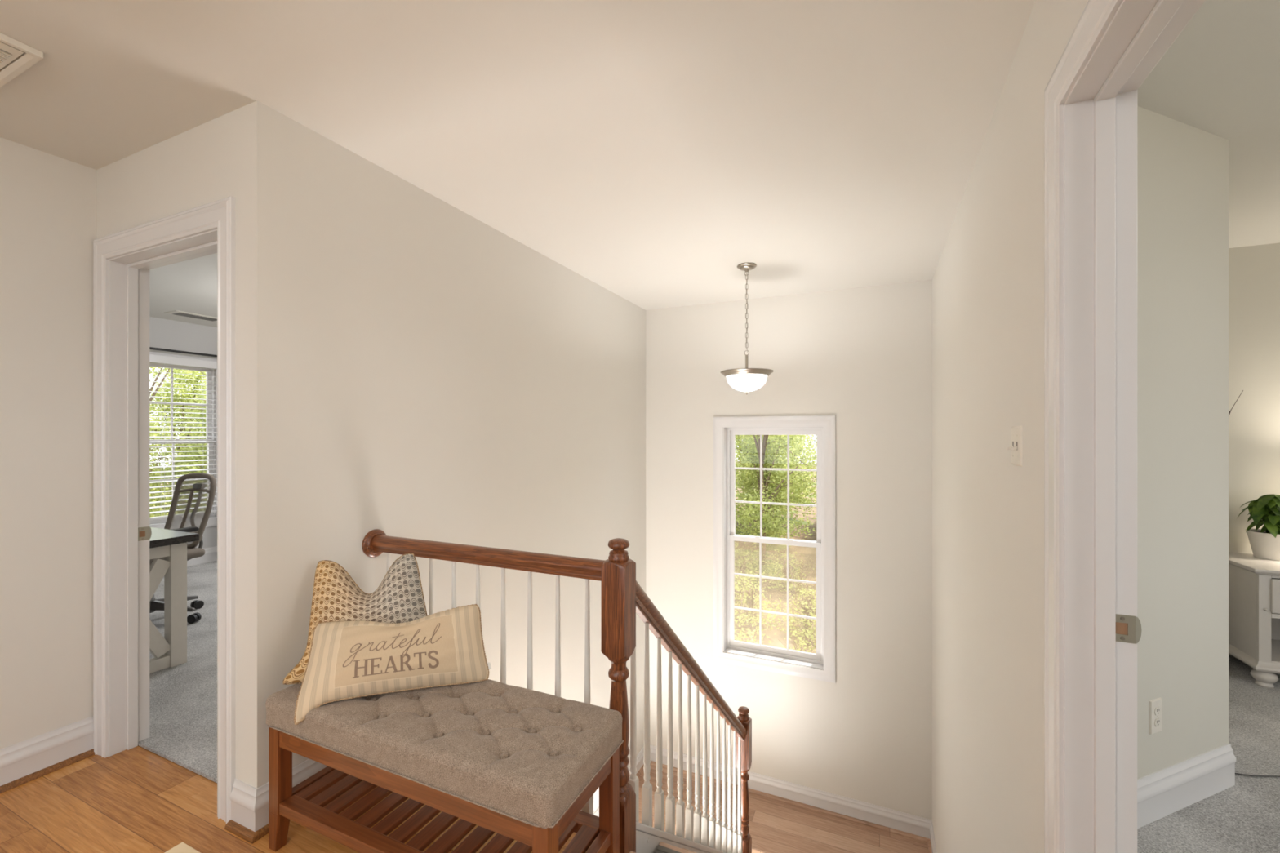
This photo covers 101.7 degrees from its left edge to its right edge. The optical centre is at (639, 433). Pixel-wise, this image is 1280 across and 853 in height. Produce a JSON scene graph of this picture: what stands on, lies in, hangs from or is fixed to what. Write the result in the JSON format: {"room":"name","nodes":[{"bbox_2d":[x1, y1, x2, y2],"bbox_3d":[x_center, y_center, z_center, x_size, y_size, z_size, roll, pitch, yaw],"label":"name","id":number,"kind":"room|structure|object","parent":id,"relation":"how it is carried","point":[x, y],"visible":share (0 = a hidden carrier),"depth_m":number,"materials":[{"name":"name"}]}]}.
{"room":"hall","nodes":[
{"label":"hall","id":0,"kind":"room"},
{"bbox_2d":[0,137,96,749],"bbox_3d":[-2.898,1.710,0.972,0.120,5.640,2.987,0,0,24],"label":"wall","id":1,"kind":"structure","parent":0,"point":[48,202],"depth_m":2.05,"materials":[{"name":"paint"}]},
{"bbox_2d":[0,715,93,786],"bbox_3d":[-2.862,1.255,0.883,0.018,0.150,2.855,0,0,24],"label":"baseboard","id":2,"kind":"structure","parent":1,"relation":"attached to","point":[24,758],"depth_m":2.04,"materials":[{"name":"white paint"}]},
{"bbox_2d":[0,748,94,793],"bbox_3d":[-2.849,1.320,0.877,0.019,0.020,2.855,0,0,24],"label":"trim","id":3,"kind":"structure","parent":1,"relation":"attached to","point":[34,775],"depth_m":2.04,"materials":[{"name":"brown wood"}]},
{"bbox_2d":[96,110,235,778],"bbox_3d":[-1.806,0.110,2.045,0.987,2.440,0.132,0,0,24],"label":"wall","id":4,"kind":"structure","parent":0,"point":[196,166],"depth_m":1.96,"materials":[{"name":"paint"}]},
{"bbox_2d":[137,526,151,541],"bbox_3d":[-2.139,0.430,2.248,0.005,0.057,0.049,0,0,20],"label":"strike plate","id":5,"kind":"object","parent":4,"relation":"attached to","point":[144,533],"visible":1,"depth_m":2.25,"materials":[{"name":"metal"}]},
{"bbox_2d":[93,195,235,823],"bbox_3d":[-1.806,0.260,2.035,0.974,2.140,0.150,0,0,24],"label":"trim","id":6,"kind":"structure","parent":4,"relation":"attached to","point":[122,260],"depth_m":2.16,"materials":[{"name":"white paint"}]},
{"bbox_2d":[149,316,217,548],"bbox_3d":[-4.667,1.710,5.034,0.150,5.640,3.227,0,0,24],"label":"wall","id":7,"kind":"structure","parent":0,"point":[166,334],"depth_m":5.19,"materials":[{"name":"paint"}]},
{"bbox_2d":[149,349,217,528],"bbox_3d":[-4.672,0.075,5.016,0.176,1.760,1.190,0,0,24],"label":"window","id":8,"kind":"structure","parent":7,"relation":"in","point":[212,521],"depth_m":5.36,"materials":[{"name":"white paint"}]},
{"bbox_2d":[149,354,217,519],"bbox_3d":[-4.557,0.030,4.964,0.079,1.550,1.060,0,0,24],"label":"window blind","id":9,"kind":"object","parent":8,"relation":"attached to","point":[158,359],"visible":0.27,"depth_m":5.08,"materials":[{"name":"white paint"}]},
{"bbox_2d":[149,346,217,357],"bbox_3d":[-4.488,-0.795,5.062,0.155,0.060,2.035,0,0,24],"label":"curtain rod","id":10,"kind":"object","parent":7,"relation":"attached to","point":[150,348],"visible":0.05,"depth_m":5.04,"materials":[{"name":"black metal"}]},
{"bbox_2d":[186,546,217,566],"bbox_3d":[-2.632,1.243,4.188,4.256,0.150,3.095,0,0,24],"label":"baseboard","id":11,"kind":"structure","parent":7,"relation":"attached to","point":[211,553],"depth_m":5.33,"materials":[{"name":"white paint"}]},
{"bbox_2d":[235,100,645,813],"bbox_3d":[-0.665,1.710,3.228,0.120,5.640,3.227,0,0,24],"label":"wall","id":12,"kind":"structure","parent":0,"point":[407,366],"depth_m":2.28,"materials":[{"name":"paint"}]},
{"bbox_2d":[224,819,268,844],"bbox_3d":[-1.225,1.320,1.948,0.154,0.020,0.498,0,0,24],"label":"trim","id":13,"kind":"structure","parent":12,"relation":"attached to","point":[231,826],"depth_m":1.72,"materials":[{"name":"brown wood"}]},
{"bbox_2d":[230,759,327,831],"bbox_3d":[-1.229,1.255,1.958,0.138,0.150,0.482,0,0,24],"label":"baseboard","id":14,"kind":"structure","parent":12,"relation":"attached to","point":[249,804],"depth_m":1.75,"materials":[{"name":"white paint"}]},
{"bbox_2d":[0,0,1279,327],"bbox_3d":[-0.855,-1.185,1.752,9.800,0.150,6.390,0,0,24],"label":"ceiling","id":15,"kind":"structure","parent":0,"point":[650,150],"depth_m":1.76,"materials":[{"name":"paint"}]},
{"bbox_2d":[0,32,43,87],"bbox_3d":[-1.972,-1.101,1.424,0.360,0.018,0.360,0,0,24],"label":"ceiling vent","id":16,"kind":"object","parent":15,"relation":"in","point":[16,57],"visible":1,"depth_m":1.52,"materials":[{"name":"beige plastic"}]},
{"bbox_2d":[164,310,217,321],"bbox_3d":[-4.178,-1.105,4.903,0.210,0.010,0.400,0,0,24],"label":"ceiling vent","id":17,"kind":"object","parent":15,"relation":"in","point":[174,313],"visible":0.81,"depth_m":4.85,"materials":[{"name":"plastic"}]},
{"bbox_2d":[720,262,773,395],"bbox_3d":[0.703,-0.683,3.430,0.344,0.851,0.344,0,0,24],"label":"pendant light","id":18,"kind":"object","parent":15,"relation":"hanging from","point":[746,380],"visible":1,"depth_m":3.35,"materials":[{"name":"white glass"}]},
{"bbox_2d":[0,560,1279,852],"bbox_3d":[-0.857,1.464,1.748,9.500,0.292,6.082,0,0,24],"label":"floor","id":19,"kind":"structure","parent":0,"point":[136,799],"depth_m":1.92,"materials":[{"name":"brown wood"}]},
{"bbox_2d":[149,527,199,673],"bbox_3d":[-3.332,0.948,3.095,1.480,0.740,0.500,0,0,24],"label":"desk","id":20,"kind":"object","parent":19,"relation":"on","point":[171,544],"visible":0.3,"depth_m":2.95,"materials":[{"name":"white wood"}]},
{"bbox_2d":[149,472,216,623],"bbox_3d":[-3.422,0.806,3.659,0.685,1.022,0.660,0,0,18],"label":"office chair","id":21,"kind":"object","parent":19,"relation":"on","point":[193,495],"visible":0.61,"depth_m":3.89,"materials":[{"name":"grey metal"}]},
{"bbox_2d":[164,842,200,852],"bbox_3d":[-1.111,1.324,1.174,1.090,0.012,0.626,0,0,24],"label":"floor mat","id":22,"kind":"object","parent":19,"relation":"on","point":[182,847],"visible":1,"depth_m":1.65,"materials":[{"name":"beige fabric"}]},
{"bbox_2d":[386,552,390,573],"bbox_3d":[-1.016,0.901,2.104,0.029,0.858,0.029,0,0,24],"label":"baluster","id":23,"kind":"object","parent":19,"relation":"on","point":[388,553],"visible":0.02,"depth_m":2.10,"materials":[{"name":"white paint"}]},
{"bbox_2d":[428,558,433,615],"bbox_3d":[-0.806,0.901,2.009,0.029,0.858,0.029,0,0,24],"label":"baluster","id":24,"kind":"object","parent":19,"relation":"on","point":[431,560],"visible":0.03,"depth_m":2.00,"materials":[{"name":"white paint"}]},
{"bbox_2d":[265,679,623,852],"bbox_3d":[-0.626,1.081,1.622,1.097,0.498,0.407,0,0,24],"label":"storage bench","id":25,"kind":"object","parent":19,"relation":"on","point":[522,765],"visible":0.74,"depth_m":1.51,"materials":[{"name":"beige fabric"}]},
{"bbox_2d":[282,553,426,684],"bbox_3d":[-0.961,0.634,1.829,0.468,0.381,0.200,0,0,-13],"label":"throw pillow","id":26,"kind":"object","parent":25,"relation":"on","point":[336,597],"visible":0.55,"depth_m":1.80,"materials":[{"name":"fabric"}]},
{"bbox_2d":[293,604,491,724],"bbox_3d":[-0.787,0.733,1.721,0.574,0.289,0.181,0,0,-14],"label":"throw pillow","id":27,"kind":"object","parent":25,"relation":"on","point":[355,659],"visible":1,"depth_m":1.66,"materials":[{"name":"fabric"}]},
{"bbox_2d":[451,561,456,608],"bbox_3d":[-0.701,0.901,1.962,0.029,0.858,0.029,0,0,24],"label":"baluster","id":28,"kind":"object","parent":19,"relation":"on","point":[454,563],"visible":0.02,"depth_m":1.96,"materials":[{"name":"white paint"}]},
{"bbox_2d":[475,564,480,611],"bbox_3d":[-0.595,0.901,1.914,0.029,0.858,0.029,0,0,24],"label":"baluster","id":29,"kind":"object","parent":19,"relation":"on","point":[477,566],"visible":0.02,"depth_m":1.91,"materials":[{"name":"white paint"}]},
{"bbox_2d":[500,568,506,684],"bbox_3d":[-0.490,0.901,1.867,0.029,0.858,0.029,0,0,24],"label":"baluster","id":30,"kind":"object","parent":19,"relation":"on","point":[503,641],"visible":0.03,"depth_m":1.86,"materials":[{"name":"white paint"}]},
{"bbox_2d":[526,571,533,689],"bbox_3d":[-0.385,0.901,1.819,0.029,0.858,0.029,0,0,24],"label":"baluster","id":31,"kind":"object","parent":19,"relation":"on","point":[530,664],"visible":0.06,"depth_m":1.81,"materials":[{"name":"white paint"}]},
{"bbox_2d":[555,574,560,697],"bbox_3d":[-0.279,0.901,1.772,0.029,0.858,0.029,0,0,24],"label":"baluster","id":32,"kind":"object","parent":19,"relation":"on","point":[557,642],"visible":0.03,"depth_m":1.76,"materials":[{"name":"white paint"}]},
{"bbox_2d":[581,578,593,814],"bbox_3d":[-0.174,0.901,1.724,0.029,0.858,0.029,0,0,24],"label":"baluster","id":33,"kind":"object","parent":19,"relation":"on","point":[588,806],"visible":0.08,"depth_m":1.72,"materials":[{"name":"white paint"}]},
{"bbox_2d":[601,537,635,852],"bbox_3d":[-0.068,0.902,1.677,0.083,1.130,0.083,0,0,24],"label":"newel post","id":34,"kind":"object","parent":19,"relation":"on","point":[619,571],"visible":0.71,"depth_m":1.65,"materials":[{"name":"brown wood"}]},
{"bbox_2d":[362,528,605,581],"bbox_3d":[-0.599,0.448,1.916,1.080,0.114,0.114,0,0,24],"label":"handrail","id":35,"kind":"object","parent":34,"relation":"attached to","point":[375,542],"visible":0.96,"depth_m":1.87,"materials":[{"name":"brown wood"}]},
{"bbox_2d":[635,580,746,741],"bbox_3d":[0.291,1.174,2.474,0.059,1.460,1.670,0,0,24],"label":"handrail","id":36,"kind":"object","parent":34,"relation":"attached to","point":[646,610],"visible":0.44,"depth_m":2.18,"materials":[{"name":"brown wood"}]},
{"bbox_2d":[1228,390,1243,416],"bbox_3d":[3.111,0.538,3.007,0.515,1.560,0.284,0,0,24],"label":"vase","id":37,"kind":"object","parent":19,"relation":"on","point":[1242,390],"visible":0.02,"depth_m":2.89,"materials":[{"name":"green plant"}]},
{"bbox_2d":[1228,552,1279,688],"bbox_3d":[3.598,1.009,2.767,0.693,0.618,0.485,0,0,24],"label":"cabinet","id":38,"kind":"object","parent":19,"relation":"on","point":[1254,583],"visible":0.69,"depth_m":2.76,"materials":[{"name":"paint"}]},
{"bbox_2d":[1236,494,1279,560],"bbox_3d":[3.548,0.519,2.916,0.273,0.362,0.233,0,0,-4],"label":"potted plant","id":39,"kind":"object","parent":38,"relation":"on","point":[1264,542],"visible":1,"depth_m":2.90,"materials":[{"name":"green plant"}]},
{"bbox_2d":[1235,773,1279,777],"bbox_3d":[2.435,1.313,2.007,0.306,0.008,0.028,0,0,1],"label":"cable","id":40,"kind":"object","parent":19,"relation":"on","point":[1235,773],"visible":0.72,"depth_m":2.00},
{"bbox_2d":[638,764,928,852],"bbox_3d":[0.866,3.055,3.741,2.249,0.250,1.032,0,0,24],"label":"floor","id":41,"kind":"structure","parent":0,"point":[775,826],"depth_m":3.85,"materials":[{"name":"brown wood"}]},
{"bbox_2d":[629,822,725,852],"bbox_3d":[0.800,2.181,2.260,1.150,1.942,1.822,0,0,24],"label":"flight","id":42,"kind":"object","parent":41,"relation":"on","point":[648,838],"visible":0.59,"depth_m":1.93,"materials":[{"name":"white wood"}]},
{"bbox_2d":[627,646,639,822],"bbox_3d":[-0.023,0.958,1.777,0.029,0.747,0.029,0,0,24],"label":"baluster","id":43,"kind":"object","parent":42,"relation":"on","point":[633,780],"visible":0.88,"depth_m":1.77,"materials":[{"name":"white paint"}]},
{"bbox_2d":[641,622,652,826],"bbox_3d":[0.025,1.055,1.884,0.029,0.747,0.029,0,0,24],"label":"baluster","id":44,"kind":"object","parent":42,"relation":"on","point":[646,789],"visible":0.98,"depth_m":1.88,"materials":[{"name":"white paint"}]},
{"bbox_2d":[654,637,664,831],"bbox_3d":[0.074,1.152,1.992,0.029,0.747,0.029,0,0,24],"label":"baluster","id":45,"kind":"object","parent":42,"relation":"on","point":[659,793],"visible":0.98,"depth_m":1.98,"materials":[{"name":"white paint"}]},
{"bbox_2d":[654,844,680,852],"bbox_3d":[0.458,1.523,1.634,0.950,0.013,0.215,0,0,24],"label":"mat","id":46,"kind":"object","parent":42,"relation":"on","point":[660,849],"visible":1,"depth_m":1.90,"materials":[{"name":"beige fabric"}]},
{"bbox_2d":[665,651,675,835],"bbox_3d":[0.122,1.249,2.099,0.029,0.747,0.029,0,0,24],"label":"baluster","id":47,"kind":"object","parent":42,"relation":"on","point":[670,799],"visible":1,"depth_m":2.09,"materials":[{"name":"white paint"}]},
{"bbox_2d":[675,663,684,838],"bbox_3d":[0.171,1.346,2.206,0.029,0.747,0.029,0,0,24],"label":"baluster","id":48,"kind":"object","parent":42,"relation":"on","point":[680,805],"visible":0.97,"depth_m":2.20,"materials":[{"name":"white paint"}]},
{"bbox_2d":[684,675,693,840],"bbox_3d":[0.219,1.443,2.314,0.029,0.747,0.029,0,0,24],"label":"baluster","id":49,"kind":"object","parent":42,"relation":"on","point":[689,808],"visible":0.95,"depth_m":2.31,"materials":[{"name":"white paint"}]},
{"bbox_2d":[693,684,701,844],"bbox_3d":[0.268,1.540,2.421,0.029,0.747,0.029,0,0,24],"label":"baluster","id":50,"kind":"object","parent":42,"relation":"on","point":[697,813],"visible":0.99,"depth_m":2.41,"materials":[{"name":"white paint"}]},
{"bbox_2d":[701,694,708,846],"bbox_3d":[0.316,1.637,2.528,0.029,0.747,0.029,0,0,24],"label":"baluster","id":51,"kind":"object","parent":42,"relation":"on","point":[704,818],"visible":1,"depth_m":2.52,"materials":[{"name":"white paint"}]},
{"bbox_2d":[708,702,715,848],"bbox_3d":[0.364,1.734,2.636,0.029,0.747,0.029,0,0,24],"label":"baluster","id":52,"kind":"object","parent":42,"relation":"on","point":[712,821],"visible":0.98,"depth_m":2.63,"materials":[{"name":"white paint"}]},
{"bbox_2d":[715,711,721,851],"bbox_3d":[0.413,1.831,2.743,0.029,0.747,0.029,0,0,24],"label":"baluster","id":53,"kind":"object","parent":42,"relation":"on","point":[718,824],"visible":0.89,"depth_m":2.73,"materials":[{"name":"white paint"}]},
{"bbox_2d":[721,718,727,852],"bbox_3d":[0.461,1.928,2.850,0.029,0.747,0.029,0,0,24],"label":"baluster","id":54,"kind":"object","parent":42,"relation":"on","point":[724,827],"visible":0.98,"depth_m":2.84,"materials":[{"name":"white paint"}]},
{"bbox_2d":[727,724,733,852],"bbox_3d":[0.510,2.025,2.958,0.029,0.747,0.029,0,0,24],"label":"baluster","id":55,"kind":"object","parent":42,"relation":"on","point":[730,830],"visible":0.93,"depth_m":2.95,"materials":[{"name":"white paint"}]},
{"bbox_2d":[732,731,737,852],"bbox_3d":[0.558,2.122,3.065,0.029,0.747,0.029,0,0,24],"label":"baluster","id":56,"kind":"object","parent":42,"relation":"on","point":[735,797],"visible":0.9,"depth_m":3.06,"materials":[{"name":"white paint"}]},
{"bbox_2d":[737,737,742,852],"bbox_3d":[0.607,2.219,3.173,0.029,0.747,0.029,0,0,24],"label":"baluster","id":57,"kind":"object","parent":42,"relation":"on","point":[739,819],"visible":0.88,"depth_m":3.16,"materials":[{"name":"white paint"}]},
{"bbox_2d":[736,706,751,852],"bbox_3d":[0.652,2.325,3.272,0.083,1.210,0.083,0,0,24],"label":"newel post","id":58,"kind":"object","parent":41,"relation":"on","point":[746,745],"visible":0.78,"depth_m":3.24,"materials":[{"name":"brown wood"}]},
{"bbox_2d":[645,242,1279,820],"bbox_3d":[2.435,1.710,3.687,5.394,5.640,0.160,0,0,24],"label":"wall","id":59,"kind":"structure","parent":0,"point":[861,357],"depth_m":3.98,"materials":[{"name":"paint"}]},
{"bbox_2d":[593,744,937,852],"bbox_3d":[0.866,2.855,3.741,2.249,0.150,1.032,0,0,24],"label":"baseboard","id":60,"kind":"structure","parent":59,"relation":"attached to","point":[890,818],"depth_m":4.04,"materials":[{"name":"white paint"}]},
{"bbox_2d":[713,415,835,683],"bbox_3d":[1.096,0.887,4.282,0.968,2.059,0.176,0,0,24],"label":"window","id":61,"kind":"structure","parent":59,"relation":"in","point":[820,665],"depth_m":4.28,"materials":[{"name":"white paint"}]},
{"bbox_2d":[635,760,932,852],"bbox_3d":[0.863,2.920,3.735,2.221,0.020,1.018,0,0,24],"label":"trim","id":62,"kind":"structure","parent":59,"relation":"attached to","point":[750,790],"depth_m":4.02,"materials":[{"name":"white wood"}]},
{"bbox_2d":[932,0,1088,852],"bbox_3d":[0.908,1.710,0.952,0.122,5.640,6.082,0,0,24],"label":"wall","id":63,"kind":"structure","parent":0,"point":[988,280],"depth_m":1.84,"materials":[{"name":"paint"}]},
{"bbox_2d":[1006,425,1022,466],"bbox_3d":[1.080,0.034,1.507,0.021,0.115,0.114,0,0,24],"label":"light switch","id":64,"kind":"object","parent":63,"relation":"attached to","point":[1016,432],"visible":1,"depth_m":1.48,"materials":[{"name":"beige plastic"}]},
{"bbox_2d":[1044,0,1205,852],"bbox_3d":[0.804,0.260,0.740,0.138,2.140,1.000,0,0,24],"label":"trim","id":65,"kind":"structure","parent":63,"relation":"attached to","point":[1091,93],"depth_m":1.11,"materials":[{"name":"white paint"}]},
{"bbox_2d":[1115,613,1142,644],"bbox_3d":[1.017,0.407,1.087,0.049,0.057,0.005,0,0,20],"label":"strike plate","id":66,"kind":"object","parent":63,"relation":"attached to","point":[1128,628],"visible":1,"depth_m":1.08,"materials":[{"name":"metal"}]},
{"bbox_2d":[1137,106,1228,779],"bbox_3d":[2.070,0.110,2.504,0.720,2.440,2.297,0,0,24],"label":"wall","id":67,"kind":"structure","parent":0,"point":[1183,168],"depth_m":1.86,"materials":[{"name":"paint"}]},
{"bbox_2d":[1149,697,1162,734],"bbox_3d":[1.778,0.972,1.793,0.069,0.115,0.009,0,0,-21],"label":"wall outlet","id":68,"kind":"object","parent":67,"relation":"attached to","point":[1156,704],"visible":1,"depth_m":1.79,"materials":[{"name":"beige plastic"}]},
{"bbox_2d":[1154,706,1160,715],"bbox_3d":[1.779,0.953,1.790,0.033,0.026,0.004,0,0,-21],"label":"receptacle","id":69,"kind":"object","parent":68,"relation":"attached to","point":[1157,709],"depth_m":1.79,"materials":[{"name":"beige plastic"}]},
{"bbox_2d":[1154,717,1160,726],"bbox_3d":[1.779,0.992,1.790,0.033,0.026,0.004,0,0,-21],"label":"receptacle","id":70,"kind":"object","parent":68,"relation":"attached to","point":[1157,720],"depth_m":1.79,"materials":[{"name":"beige plastic"}]},
{"bbox_2d":[1137,742,1235,828],"bbox_3d":[2.252,1.243,2.339,0.491,0.150,2.420,0,0,42],"label":"baseboard","id":71,"kind":"structure","parent":67,"relation":"attached to","point":[1161,793],"depth_m":1.84,"materials":[{"name":"white paint"}]},
{"label":"outside","id":72,"kind":"structure","parent":0,"visible":0},
{"bbox_2d":[150,461,816,653],"bbox_3d":[-3.388,4.423,28.957,110.000,1.514,90.000,0,0,24],"label":"ground","id":73,"kind":"structure","parent":72,"point":[775,595],"depth_m":18.05,"materials":[{"name":"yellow plant"}]},
{"bbox_2d":[149,423,168,504],"bbox_3d":[-21.600,1.336,20.907,4.032,7.112,4.748,0,0,-39],"label":"tree","id":74,"kind":"object","parent":73,"relation":"on","point":[153,424],"visible":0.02,"depth_m":22.50,"materials":[{"name":"green plant"}]},
{"bbox_2d":[149,366,205,516],"bbox_3d":[-16.325,0.441,15.904,4.116,8.959,5.439,0,0,13],"label":"tree","id":75,"kind":"object","parent":73,"relation":"on","point":[153,368],"visible":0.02,"depth_m":17.03,"materials":[{"name":"green plant"}]},
{"bbox_2d":[149,368,206,515],"bbox_3d":[-17.948,0.990,20.355,4.312,8.458,4.510,0,0,-15],"label":"tree","id":76,"kind":"object","parent":73,"relation":"on","point":[180,380],"visible":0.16,"depth_m":19.85,"materials":[{"name":"green plant"}]},
{"bbox_2d":[149,386,207,517],"bbox_3d":[-12.118,1.700,15.067,3.865,6.817,4.551,0,0,-14],"label":"tree","id":77,"kind":"object","parent":73,"relation":"on","point":[201,411],"visible":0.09,"depth_m":14.23,"materials":[{"name":"green plant"}]},
{"bbox_2d":[168,376,205,471],"bbox_3d":[-14.434,0.417,19.747,5.024,9.854,5.254,0,0,29],"label":"tree","id":78,"kind":"object","parent":73,"relation":"on","point":[194,411],"visible":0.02,"depth_m":18.30,"materials":[{"name":"green plant"}]},
{"bbox_2d":[734,560,751,617],"bbox_3d":[1.978,4.270,14.648,2.438,2.615,2.432,0,0,13],"label":"shrub","id":79,"kind":"object","parent":73,"relation":"on","point":[745,561],"visible":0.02,"depth_m":14.59,"materials":[{"name":"green plant"}]},
{"bbox_2d":[734,542,764,581],"bbox_3d":[3.100,4.330,17.770,2.000,2.144,1.994,0,0,43],"label":"shrub","id":80,"kind":"object","parent":73,"relation":"on","point":[735,542],"visible":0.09,"depth_m":17.62,"materials":[{"name":"green plant"}]},
{"bbox_2d":[734,542,768,584],"bbox_3d":[3.421,4.407,17.124,1.748,1.874,1.743,0,0,-11],"label":"shrub","id":81,"kind":"object","parent":73,"relation":"on","point":[742,559],"visible":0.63,"depth_m":17.12,"materials":[{"name":"green plant"}]},
{"bbox_2d":[734,580,776,646],"bbox_3d":[1.636,4.396,11.170,2.202,2.368,2.208,0,0,-29],"label":"shrub","id":82,"kind":"object","parent":73,"relation":"on","point":[740,618],"visible":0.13,"depth_m":11.03,"materials":[{"name":"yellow plant"}]},
{"bbox_2d":[734,564,786,641],"bbox_3d":[2.747,4.367,13.680,2.130,2.290,2.135,0,0,25],"label":"shrub","id":83,"kind":"object","parent":73,"relation":"on","point":[749,595],"visible":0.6,"depth_m":13.48,"materials":[{"name":"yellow plant"}]},
{"bbox_2d":[735,435,810,515],"bbox_3d":[6.367,0.090,25.890,4.272,9.300,5.646,0,0,23],"label":"tree","id":84,"kind":"object","parent":73,"relation":"on","point":[793,446],"visible":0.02,"depth_m":25.44,"materials":[{"name":"green plant"}]},
{"bbox_2d":[735,435,816,565],"bbox_3d":[4.561,0.665,19.337,3.871,8.427,5.116,0,0,-38],"label":"tree","id":85,"kind":"object","parent":73,"relation":"on","point":[768,478],"visible":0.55,"depth_m":18.93,"materials":[{"name":"green plant"}]},
{"bbox_2d":[735,435,816,545],"bbox_3d":[5.487,0.799,22.434,4.477,8.782,4.682,0,0,-24],"label":"tree","id":86,"kind":"object","parent":73,"relation":"on","point":[796,454],"visible":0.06,"depth_m":21.97,"materials":[{"name":"green plant"}]},
{"bbox_2d":[735,435,816,516],"bbox_3d":[7.774,0.083,29.317,5.118,10.038,5.352,0,0,-36],"label":"tree","id":87,"kind":"object","parent":73,"relation":"on","point":[815,447],"visible":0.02,"depth_m":28.83,"materials":[{"name":"green plant"}]},
{"bbox_2d":[757,542,815,593],"bbox_3d":[4.715,4.389,16.782,1.814,1.946,1.810,0,0,17],"label":"shrub","id":88,"kind":"object","parent":73,"relation":"on","point":[781,559],"visible":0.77,"depth_m":16.61,"materials":[{"name":"green plant"}]},
{"bbox_2d":[766,582,816,653],"bbox_3d":[3.736,4.375,10.646,2.248,2.411,2.242,0,0,14],"label":"shrub","id":89,"kind":"object","parent":73,"relation":"on","point":[809,642],"visible":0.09,"depth_m":10.72,"materials":[{"name":"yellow plant"}]},
{"bbox_2d":[771,568,816,639],"bbox_3d":[4.305,4.455,13.034,1.822,1.959,1.827,0,0,-7],"label":"shrub","id":90,"kind":"object","parent":73,"relation":"on","point":[804,600],"visible":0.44,"depth_m":13.04,"materials":[{"name":"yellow plant"}]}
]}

